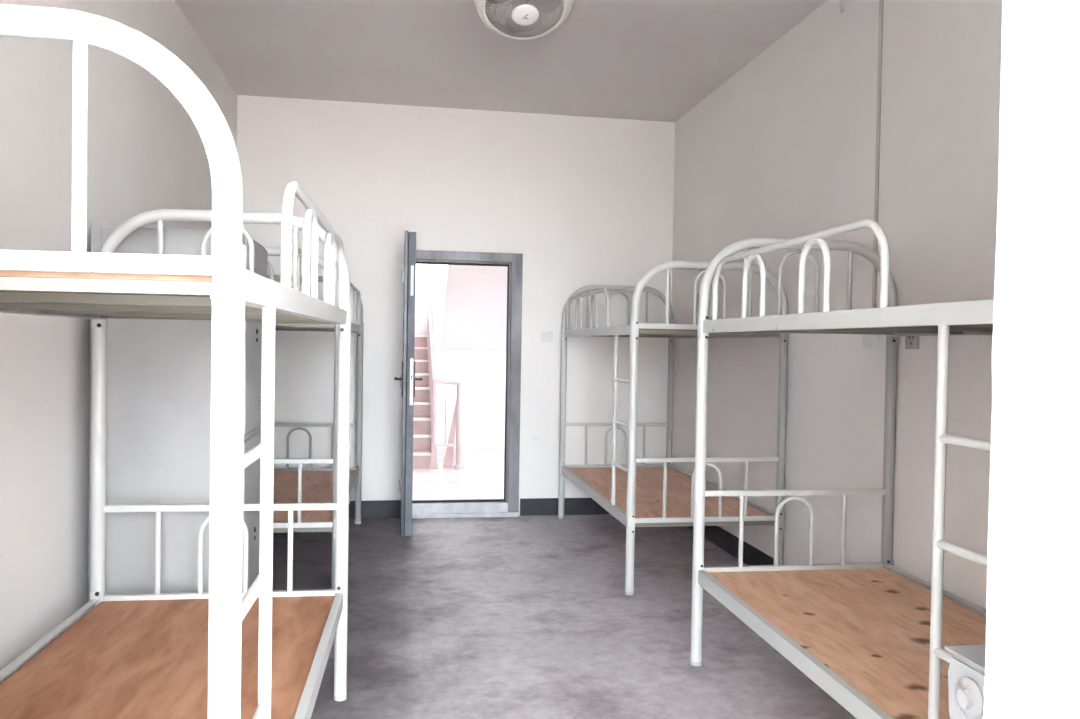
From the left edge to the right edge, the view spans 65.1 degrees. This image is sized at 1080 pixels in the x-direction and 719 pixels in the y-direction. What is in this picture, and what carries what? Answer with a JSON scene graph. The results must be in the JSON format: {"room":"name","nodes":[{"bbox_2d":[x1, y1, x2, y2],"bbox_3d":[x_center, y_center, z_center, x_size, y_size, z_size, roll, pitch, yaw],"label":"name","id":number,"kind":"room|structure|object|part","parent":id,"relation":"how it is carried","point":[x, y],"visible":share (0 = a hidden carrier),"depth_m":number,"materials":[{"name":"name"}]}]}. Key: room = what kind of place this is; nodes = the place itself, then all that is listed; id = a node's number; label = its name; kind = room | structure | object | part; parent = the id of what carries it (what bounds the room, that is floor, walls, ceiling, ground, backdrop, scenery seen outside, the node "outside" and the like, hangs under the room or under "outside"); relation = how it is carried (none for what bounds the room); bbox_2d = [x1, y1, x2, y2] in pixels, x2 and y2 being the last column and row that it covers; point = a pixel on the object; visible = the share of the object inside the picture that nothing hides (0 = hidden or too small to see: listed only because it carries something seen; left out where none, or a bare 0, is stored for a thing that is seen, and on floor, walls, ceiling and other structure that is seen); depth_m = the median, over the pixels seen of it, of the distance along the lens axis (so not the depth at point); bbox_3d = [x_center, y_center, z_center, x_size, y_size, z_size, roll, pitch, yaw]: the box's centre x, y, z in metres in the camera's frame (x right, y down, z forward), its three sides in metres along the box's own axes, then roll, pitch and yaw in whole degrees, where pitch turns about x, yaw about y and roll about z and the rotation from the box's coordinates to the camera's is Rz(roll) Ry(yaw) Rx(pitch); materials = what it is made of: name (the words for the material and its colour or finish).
{"room":"dormitory","nodes":[
{"label":"dormitory","id":0,"kind":"room"},
{"bbox_2d":[0,0,236,670],"bbox_3d":[-1.940,-0.322,3.591,0.240,3.152,5.870,1,1,-9],"label":"wall","id":1,"kind":"structure","parent":0,"point":[145,152],"depth_m":3.04,"materials":[{"name":"paint"}]},
{"bbox_2d":[415,264,444,348],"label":"window","id":2,"kind":"structure","parent":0,"point":[439,282],"depth_m":13.08,"materials":[{"name":"white paint"}]},
{"bbox_2d":[415,322,434,334],"bbox_3d":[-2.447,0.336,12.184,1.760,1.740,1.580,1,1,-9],"label":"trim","id":3,"kind":"structure","parent":2,"relation":"attached to","point":[420,327],"depth_m":11.51,"materials":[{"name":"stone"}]},
{"bbox_3d":[-1.648,-0.877,12.483,0.500,0.024,0.024,1,1,-9],"label":"rail","id":4,"kind":"part","parent":2,"relation":"part of","materials":[{"name":"paint"}]},
{"bbox_2d":[444,265,446,294],"bbox_3d":[-1.239,-1.728,12.101,0.140,3.130,2.450,1,1,-9],"label":"wall","id":5,"kind":"structure","parent":0,"point":[445,270],"depth_m":12.83,"materials":[{"name":"white paint"}]},
{"bbox_2d":[436,349,505,448],"bbox_3d":[0.221,0.577,11.048,3.140,1.390,0.200,1,1,-9],"label":"wall","id":6,"kind":"structure","parent":5,"relation":"attached to","point":[482,372],"depth_m":10.77,"materials":[{"name":"white paint"}]},
{"bbox_2d":[440,265,506,349],"bbox_3d":[0.282,-1.131,10.946,3.100,2.030,0.350,1,1,-9],"label":"wall","id":7,"kind":"structure","parent":5,"relation":"attached to","point":[475,297],"depth_m":10.60,"materials":[{"name":"white paint"}]},
{"bbox_2d":[237,95,674,515],"bbox_3d":[-0.621,-0.357,6.662,3.364,3.152,0.240,1,1,-9],"label":"wall","id":8,"kind":"structure","parent":0,"point":[584,201],"depth_m":6.55,"materials":[{"name":"paint"}]},
{"bbox_2d":[349,500,400,518],"bbox_3d":[-1.674,1.140,6.394,1.240,0.134,0.008,1,1,-9],"label":"baseboard","id":9,"kind":"structure","parent":8,"relation":"attached to","point":[379,508],"depth_m":6.46,"materials":[{"name":"paint"}]},
{"bbox_2d":[394,231,422,536],"bbox_3d":[-0.945,0.158,6.050,0.191,2.045,0.849,1,1,-9],"label":"door","id":10,"kind":"structure","parent":8,"relation":"in","point":[407,379],"depth_m":5.64,"materials":[{"name":"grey metal"}]},
{"bbox_3d":[-0.963,0.130,5.754,0.059,0.240,0.140,1,1,-9],"label":"handle","id":11,"kind":"part","parent":10,"relation":"part of","materials":[{"name":"metal"}]},
{"bbox_3d":[-0.858,0.149,5.642,0.018,0.310,0.004,1,1,-9],"label":"lock plate","id":12,"kind":"part","parent":10,"relation":"part of","materials":[{"name":"metal"}]},
{"bbox_3d":[-0.833,0.132,5.776,0.059,0.240,0.140,1,1,-9],"label":"handle","id":13,"kind":"part","parent":10,"relation":"part of","materials":[{"name":"metal"}]},
{"bbox_2d":[412,250,522,517],"bbox_3d":[-0.604,0.193,6.588,0.904,2.055,0.155,1,1,-9],"label":"door frame","id":14,"kind":"structure","parent":8,"relation":"in","point":[508,506],"depth_m":6.60,"materials":[{"name":"metal"}]},
{"bbox_3d":[-0.640,1.158,6.617,0.769,0.085,0.125,1,1,-9],"label":"sill","id":15,"kind":"part","parent":14,"relation":"part of","materials":[{"name":"metal"}]},
{"bbox_2d":[531,434,541,444],"bbox_3d":[-0.030,0.630,6.654,0.086,0.086,0.010,1,1,-9],"label":"wall socket","id":16,"kind":"object","parent":8,"relation":"attached to","point":[536,439],"visible":1,"depth_m":6.65,"materials":[{"name":"paint"}]},
{"bbox_2d":[542,331,552,341],"bbox_3d":[0.058,-0.179,6.650,0.086,0.086,0.012,1,1,-9],"label":"light switch","id":17,"kind":"object","parent":8,"relation":"attached to","point":[547,336],"visible":1,"depth_m":6.65,"materials":[{"name":"white plastic"}]},
{"bbox_2d":[520,498,609,515],"bbox_3d":[0.438,1.169,6.744,1.206,0.134,0.008,1,1,-9],"label":"baseboard","id":18,"kind":"structure","parent":8,"relation":"attached to","point":[530,506],"depth_m":6.69,"materials":[{"name":"paint"}]},
{"bbox_2d":[412,449,504,499],"bbox_3d":[-0.468,1.242,8.845,5.200,0.120,3.950,1,1,-9],"label":"floor","id":19,"kind":"structure","parent":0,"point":[482,474],"depth_m":8.41,"materials":[{"name":"stone"}]},
{"bbox_2d":[413,264,463,468],"bbox_3d":[-1.942,-0.118,10.494,1.792,2.487,3.260,1,1,-9],"label":"staircase","id":20,"kind":"structure","parent":19,"relation":"on","point":[425,446],"depth_m":9.34,"materials":[{"name":"pink paint"}]},
{"bbox_3d":[-1.383,-0.565,10.599,0.060,1.579,3.217,1,1,-10],"label":"handrail","id":21,"kind":"part","parent":20,"relation":"part of","materials":[{"name":"white paint"}]},
{"bbox_3d":[-1.137,0.676,9.052,0.052,0.920,0.051,1,1,-9],"label":"newel post","id":22,"kind":"part","parent":20,"relation":"part of","materials":[{"name":"pink paint"}]},
{"bbox_3d":[-1.008,0.918,9.079,0.262,0.030,0.024,1,1,-9],"label":"rail","id":23,"kind":"part","parent":20,"relation":"part of","materials":[{"name":"white paint"}]},
{"bbox_3d":[-0.999,0.418,9.069,0.262,0.030,0.024,1,1,-9],"label":"rail","id":24,"kind":"part","parent":20,"relation":"part of","materials":[{"name":"white paint"}]},
{"bbox_3d":[-0.992,0.238,9.067,0.274,0.074,0.056,1,1,-9],"label":"rail","id":25,"kind":"part","parent":20,"relation":"part of","materials":[{"name":"white paint"}]},
{"bbox_3d":[-0.966,0.798,9.123,0.155,0.740,0.020,1,1,-9],"label":"brace plate","id":26,"kind":"part","parent":20,"relation":"part of","materials":[{"name":"pink paint"}]},
{"bbox_3d":[-0.875,0.702,9.096,0.056,0.935,0.055,1,1,-9],"label":"newel post","id":27,"kind":"part","parent":20,"relation":"part of","materials":[{"name":"pink paint"}]},
{"bbox_2d":[175,0,826,121],"bbox_3d":[-0.134,-1.948,3.854,3.844,0.150,5.870,1,1,-9],"label":"ceiling","id":28,"kind":"structure","parent":0,"point":[651,60],"depth_m":5.21,"materials":[{"name":"paint"}]},
{"bbox_2d":[474,0,573,39],"bbox_3d":[-0.077,-1.751,4.138,0.486,0.260,0.449,1,1,-9],"label":"ceiling fan","id":29,"kind":"object","parent":28,"relation":"attached to","point":[525,21],"visible":1,"depth_m":4.13,"materials":[{"name":"beige plastic"}]},
{"bbox_3d":[-0.081,-1.689,4.226,0.189,0.074,0.125,1,1,-9],"label":"fan blade","id":30,"kind":"part","parent":29,"relation":"part of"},
{"bbox_3d":[0.037,-1.754,4.076,0.143,0.110,0.157,1,1,-9],"label":"fan blade","id":31,"kind":"part","parent":29,"relation":"part of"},
{"bbox_2d":[272,514,856,718],"bbox_3d":[-0.190,1.338,3.916,3.844,0.120,5.870,1,1,-9],"label":"floor","id":32,"kind":"structure","parent":0,"point":[521,617],"depth_m":4.02,"materials":[{"name":"concrete"}]},
{"bbox_2d":[0,4,351,718],"bbox_3d":[-1.032,0.385,2.156,0.913,1.822,1.990,1,1,-8],"label":"bunk bed","id":33,"kind":"object","parent":32,"relation":"on","point":[226,651],"visible":1,"depth_m":2.10,"materials":[{"name":"white metal"}]},
{"bbox_3d":[-1.459,0.908,2.110,0.038,0.056,1.913,1,1,-8],"label":"rail","id":34,"kind":"part","parent":33,"relation":"part of","materials":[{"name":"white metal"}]},
{"bbox_3d":[-1.441,-0.148,2.090,0.038,0.050,1.913,1,1,-8],"label":"rail","id":35,"kind":"part","parent":33,"relation":"part of","materials":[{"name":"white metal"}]},
{"bbox_3d":[-1.601,0.885,3.046,0.034,0.100,0.008,1,1,-8],"label":"joint plate","id":36,"kind":"part","parent":33,"relation":"part of","materials":[{"name":"white metal"}]},
{"bbox_3d":[-1.584,-0.163,3.026,0.034,0.100,0.008,1,1,-8],"label":"joint plate","id":37,"kind":"part","parent":33,"relation":"part of","materials":[{"name":"white metal"}]},
{"bbox_3d":[-1.598,0.518,3.060,0.047,1.480,0.046,1,1,-8],"label":"post","id":38,"kind":"part","parent":33,"relation":"part of","materials":[{"name":"white metal"}]},
{"bbox_3d":[-0.888,-0.144,1.190,0.828,0.028,0.026,1,1,-8],"label":"rail","id":39,"kind":"part","parent":33,"relation":"part of","materials":[{"name":"white metal"}]},
{"bbox_3d":[-1.177,0.875,3.127,0.822,0.026,0.026,1,1,-8],"label":"rail","id":40,"kind":"part","parent":33,"relation":"part of","materials":[{"name":"white metal"}]},
{"bbox_3d":[-1.171,0.546,3.121,0.822,0.024,0.024,1,1,-8],"label":"rail","id":41,"kind":"part","parent":33,"relation":"part of","materials":[{"name":"white metal"}]},
{"bbox_3d":[-0.458,-0.110,1.230,0.034,0.090,0.007,1,1,-8],"label":"joint plate","id":42,"kind":"part","parent":33,"relation":"part of","materials":[{"name":"white metal"}]},
{"bbox_3d":[-0.472,0.570,1.264,0.047,1.480,0.046,1,1,-8],"label":"post","id":43,"kind":"part","parent":33,"relation":"part of","materials":[{"name":"white metal"}]},
{"bbox_3d":[-0.606,-0.136,2.208,0.038,0.050,1.913,1,1,-8],"label":"rail","id":44,"kind":"part","parent":33,"relation":"part of","materials":[{"name":"white metal"}]},
{"bbox_3d":[-0.626,-0.283,2.415,0.023,0.255,1.277,1,1,-8],"label":"guard rail","id":45,"kind":"part","parent":33,"relation":"part of","materials":[{"name":"white metal"}]},
{"bbox_3d":[-0.624,0.920,2.228,0.038,0.056,1.913,1,1,-8],"label":"rail","id":46,"kind":"part","parent":33,"relation":"part of","materials":[{"name":"white metal"}]},
{"bbox_3d":[-0.746,0.897,3.167,0.034,0.100,0.008,1,1,-8],"label":"joint plate","id":47,"kind":"part","parent":33,"relation":"part of","materials":[{"name":"white metal"}]},
{"bbox_3d":[-0.743,0.530,3.181,0.047,1.480,0.046,1,1,-8],"label":"post","id":48,"kind":"part","parent":33,"relation":"part of","materials":[{"name":"white metal"}]},
{"bbox_3d":[-0.728,-0.150,3.148,0.034,0.090,0.007,1,1,-8],"label":"joint plate","id":49,"kind":"part","parent":33,"relation":"part of","materials":[{"name":"white metal"}]},
{"bbox_2d":[88,225,267,601],"bbox_3d":[-1.485,0.375,3.552,0.571,1.775,0.564,1,1,-9],"label":"locker","id":50,"kind":"object","parent":32,"relation":"on","point":[158,414],"visible":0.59,"depth_m":3.27,"materials":[{"name":"grey metal"}]},
{"bbox_3d":[-1.223,0.759,3.606,0.014,0.875,0.524,1,1,-9],"label":"door","id":51,"kind":"part","parent":50,"relation":"part of","materials":[{"name":"grey metal"}]},
{"bbox_3d":[-1.208,-0.099,3.590,0.014,0.780,0.524,1,1,-9],"label":"door","id":52,"kind":"part","parent":50,"relation":"part of","materials":[{"name":"grey metal"}]},
{"bbox_2d":[264,247,363,588],"bbox_3d":[-1.615,0.318,5.238,0.913,1.822,1.953,1,1,-9],"label":"bunk bed","id":53,"kind":"object","parent":32,"relation":"on","point":[291,485],"visible":0.4,"depth_m":5.26,"materials":[{"name":"white metal"}]},
{"bbox_3d":[-1.479,0.848,4.312,0.822,0.026,0.026,1,1,-9],"label":"rail","id":54,"kind":"part","parent":53,"relation":"part of","materials":[{"name":"white metal"}]},
{"bbox_3d":[-1.473,0.519,4.306,0.822,0.024,0.024,1,1,-9],"label":"rail","id":55,"kind":"part","parent":53,"relation":"part of","materials":[{"name":"white metal"}]},
{"bbox_3d":[-1.770,0.808,6.189,0.822,0.026,0.026,1,1,-9],"label":"rail","id":56,"kind":"part","parent":53,"relation":"part of","materials":[{"name":"white metal"}]},
{"bbox_3d":[-1.764,0.479,6.183,0.822,0.024,0.024,1,1,-9],"label":"rail","id":57,"kind":"part","parent":53,"relation":"part of","materials":[{"name":"white metal"}]},
{"bbox_3d":[-1.046,0.503,4.372,0.047,1.480,0.046,1,1,-9],"label":"post","id":58,"kind":"part","parent":53,"relation":"part of","materials":[{"name":"white metal"}]},
{"bbox_3d":[-1.049,0.870,4.357,0.034,0.100,0.008,1,1,-9],"label":"joint plate","id":59,"kind":"part","parent":53,"relation":"part of","materials":[{"name":"white metal"}]},
{"bbox_3d":[-1.208,0.853,5.316,0.038,0.056,1.876,1,1,-9],"label":"rail","id":60,"kind":"part","parent":53,"relation":"part of","materials":[{"name":"white metal"}]},
{"bbox_3d":[-1.190,-0.203,5.296,0.038,0.050,1.876,1,1,-9],"label":"rail","id":61,"kind":"part","parent":53,"relation":"part of","materials":[{"name":"white metal"}]},
{"bbox_3d":[-1.210,-0.350,5.485,0.023,0.255,1.277,1,1,-9],"label":"guard rail","id":62,"kind":"part","parent":53,"relation":"part of","materials":[{"name":"white metal"}]},
{"bbox_3d":[-1.337,0.463,6.249,0.047,1.480,0.046,1,1,-9],"label":"post","id":63,"kind":"part","parent":53,"relation":"part of","materials":[{"name":"white metal"}]},
{"bbox_2d":[558,260,788,594],"bbox_3d":[0.767,0.351,5.644,0.913,1.822,2.052,1,1,-9],"label":"bunk bed","id":64,"kind":"object","parent":32,"relation":"on","point":[636,495],"visible":0.91,"depth_m":4.89,"materials":[{"name":"white metal"}]},
{"bbox_3d":[0.177,0.483,6.566,0.047,1.480,0.046,1,1,-9],"label":"post","id":65,"kind":"part","parent":64,"relation":"part of","materials":[{"name":"white metal"}]},
{"bbox_3d":[0.316,-0.330,5.803,0.023,0.255,1.277,1,1,-9],"label":"guard rail","id":66,"kind":"part","parent":64,"relation":"part of","materials":[{"name":"white metal"}]},
{"bbox_3d":[0.342,0.874,5.588,0.038,0.056,1.975,1,1,-9],"label":"rail","id":67,"kind":"part","parent":64,"relation":"part of","materials":[{"name":"white metal"}]},
{"bbox_3d":[0.359,-0.182,5.568,0.038,0.050,1.975,1,1,-9],"label":"rail","id":68,"kind":"part","parent":64,"relation":"part of","materials":[{"name":"white metal"}]},
{"bbox_3d":[0.597,0.840,6.642,0.822,0.026,0.026,1,1,-9],"label":"rail","id":69,"kind":"part","parent":64,"relation":"part of","materials":[{"name":"white metal"}]},
{"bbox_3d":[0.603,0.511,6.636,0.822,0.024,0.024,1,1,-9],"label":"rail","id":70,"kind":"part","parent":64,"relation":"part of","materials":[{"name":"white metal"}]},
{"bbox_3d":[0.496,0.892,4.579,0.034,0.100,0.008,1,1,-9],"label":"joint plate","id":71,"kind":"part","parent":64,"relation":"part of","materials":[{"name":"white metal"}]},
{"bbox_3d":[0.499,0.525,4.593,0.047,1.480,0.046,1,1,-9],"label":"post","id":72,"kind":"part","parent":64,"relation":"part of","materials":[{"name":"white metal"}]},
{"bbox_3d":[0.514,-0.155,4.559,0.034,0.100,0.008,1,1,-9],"label":"joint plate","id":73,"kind":"part","parent":64,"relation":"part of","materials":[{"name":"white metal"}]},
{"bbox_3d":[0.937,-0.177,4.650,0.828,0.028,0.026,1,1,-9],"label":"rail","id":74,"kind":"part","parent":64,"relation":"part of","materials":[{"name":"white metal"}]},
{"bbox_3d":[1.029,0.495,6.705,0.047,1.480,0.046,1,1,-9],"label":"post","id":75,"kind":"part","parent":64,"relation":"part of","materials":[{"name":"white metal"}]},
{"bbox_3d":[0.919,0.882,4.670,0.822,0.026,0.026,1,1,-9],"label":"rail","id":76,"kind":"part","parent":64,"relation":"part of","materials":[{"name":"white metal"}]},
{"bbox_3d":[0.925,0.553,4.664,0.822,0.024,0.024,1,1,-9],"label":"rail","id":77,"kind":"part","parent":64,"relation":"part of","materials":[{"name":"white metal"}]},
{"bbox_3d":[1.174,0.885,5.724,0.038,0.056,1.975,1,1,-9],"label":"rail","id":78,"kind":"part","parent":64,"relation":"part of","materials":[{"name":"white metal"}]},
{"bbox_3d":[1.192,-0.170,5.705,0.038,0.050,1.975,1,1,-9],"label":"rail","id":79,"kind":"part","parent":64,"relation":"part of","materials":[{"name":"white metal"}]},
{"bbox_3d":[1.352,0.537,4.733,0.047,1.480,0.046,1,1,-9],"label":"post","id":80,"kind":"part","parent":64,"relation":"part of","materials":[{"name":"grey metal"}]},
{"bbox_3d":[1.349,0.904,4.719,0.034,0.100,0.008,1,1,-9],"label":"joint plate","id":81,"kind":"part","parent":64,"relation":"part of","materials":[{"name":"white metal"}]},
{"bbox_3d":[1.367,-0.144,4.699,0.034,0.100,0.008,1,1,-9],"label":"joint plate","id":82,"kind":"part","parent":64,"relation":"part of","materials":[{"name":"white metal"}]},
{"bbox_2d":[690,219,993,718],"bbox_3d":[1.249,0.414,2.708,0.913,1.822,1.953,1,1,-9],"label":"bunk bed","id":83,"kind":"object","parent":32,"relation":"on","point":[874,637],"visible":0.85,"depth_m":2.98,"materials":[{"name":"white metal"}]},
{"bbox_3d":[0.675,0.914,3.575,0.034,0.100,0.008,1,1,-9],"label":"joint plate","id":84,"kind":"part","parent":83,"relation":"part of","materials":[{"name":"white metal"}]},
{"bbox_3d":[0.678,0.547,3.589,0.047,1.480,0.046,1,1,-9],"label":"post","id":85,"kind":"part","parent":83,"relation":"part of","materials":[{"name":"white metal"}]},
{"bbox_3d":[0.693,-0.134,3.556,0.034,0.090,0.007,1,1,-8],"label":"joint plate","id":86,"kind":"part","parent":83,"relation":"part of","materials":[{"name":"white metal"}]},
{"bbox_3d":[1.099,0.904,3.660,0.822,0.026,0.026,1,1,-9],"label":"rail","id":87,"kind":"part","parent":83,"relation":"part of","materials":[{"name":"white metal"}]},
{"bbox_3d":[1.105,0.575,3.653,0.822,0.024,0.024,1,1,-9],"label":"rail","id":88,"kind":"part","parent":83,"relation":"part of","materials":[{"name":"white metal"}]},
{"bbox_3d":[0.822,0.936,2.658,0.038,0.056,1.876,1,1,-9],"label":"rail","id":89,"kind":"part","parent":83,"relation":"part of","materials":[{"name":"white metal"}]},
{"bbox_3d":[0.807,-0.266,2.825,0.023,0.255,1.277,1,1,-9],"label":"guard rail","id":90,"kind":"part","parent":83,"relation":"part of","materials":[{"name":"white metal"}]},
{"bbox_3d":[0.840,-0.119,2.638,0.038,0.050,1.876,1,1,-9],"label":"rail","id":91,"kind":"part","parent":83,"relation":"part of","materials":[{"name":"white metal"}]},
{"bbox_3d":[1.530,0.926,3.703,0.034,0.100,0.008,1,1,-9],"label":"joint plate","id":92,"kind":"part","parent":83,"relation":"part of","materials":[{"name":"grey metal"}]},
{"bbox_3d":[1.532,0.559,3.717,0.047,1.480,0.046,1,1,-9],"label":"post","id":93,"kind":"part","parent":83,"relation":"part of","materials":[{"name":"grey metal"}]},
{"bbox_3d":[1.547,-0.122,3.683,0.034,0.100,0.008,1,1,-9],"label":"joint plate","id":94,"kind":"part","parent":83,"relation":"part of","materials":[{"name":"grey metal"}]},
{"bbox_3d":[1.657,0.948,2.783,0.038,0.056,1.876,1,1,-9],"label":"rail","id":95,"kind":"part","parent":83,"relation":"part of","materials":[{"name":"grey metal"}]},
{"bbox_3d":[1.675,-0.107,2.763,0.038,0.050,1.876,1,1,-9],"label":"rail","id":96,"kind":"part","parent":83,"relation":"part of","materials":[{"name":"grey metal"}]},
{"bbox_2d":[945,644,985,718],"bbox_3d":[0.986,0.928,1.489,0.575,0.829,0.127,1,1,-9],"label":"washing machine","id":97,"kind":"object","parent":32,"relation":"on","point":[966,671],"visible":0.41,"depth_m":1.44,"materials":[{"name":"white paint"}]},
{"bbox_2d":[671,0,1001,609],"bbox_3d":[1.615,-0.273,4.179,0.240,3.152,5.870,1,1,-9],"label":"wall","id":98,"kind":"structure","parent":0,"point":[785,147],"depth_m":4.08,"materials":[{"name":"paint"}]},
{"bbox_2d":[687,526,783,565],"bbox_3d":[1.468,1.234,4.183,0.008,0.134,5.382,1,1,-9],"label":"baseboard","id":99,"kind":"structure","parent":98,"relation":"attached to","point":[720,537],"depth_m":5.45,"materials":[{"name":"paint"}]},
{"bbox_2d":[840,0,843,12],"bbox_3d":[1.504,-1.791,4.207,0.012,0.122,0.025,1,1,-9],"label":"cable cover","id":100,"kind":"object","parent":98,"relation":"attached to","point":[841,1],"visible":1,"depth_m":4.20,"materials":[{"name":"white plastic"}]},
{"bbox_2d":[862,334,878,347],"bbox_3d":[1.523,-0.090,3.894,0.030,0.075,0.090,1,1,-9],"label":"junction box","id":101,"kind":"object","parent":98,"relation":"attached to","point":[869,340],"visible":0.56,"depth_m":3.87,"materials":[{"name":"white plastic"}]},
{"bbox_2d":[872,0,882,307],"bbox_3d":[1.547,-0.983,3.869,0.017,1.722,0.016,1,1,-9],"label":"conduit","id":102,"kind":"object","parent":98,"relation":"attached to","point":[880,1],"visible":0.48,"depth_m":3.86,"materials":[{"name":"plastic"}]},
{"bbox_2d":[905,336,918,348],"bbox_3d":[1.582,-0.083,3.595,0.011,0.080,0.090,1,1,-9],"label":"wall socket","id":103,"kind":"object","parent":98,"relation":"attached to","point":[911,342],"visible":0.61,"depth_m":3.59,"materials":[{"name":"beige plastic"}]},
{"bbox_2d":[983,0,1079,718],"bbox_3d":[0.296,-0.238,1.108,3.364,3.152,0.240,1,1,-9],"label":"wall","id":104,"kind":"structure","parent":0,"point":[1032,658],"depth_m":1.21,"materials":[{"name":"white paint"}]}
]}

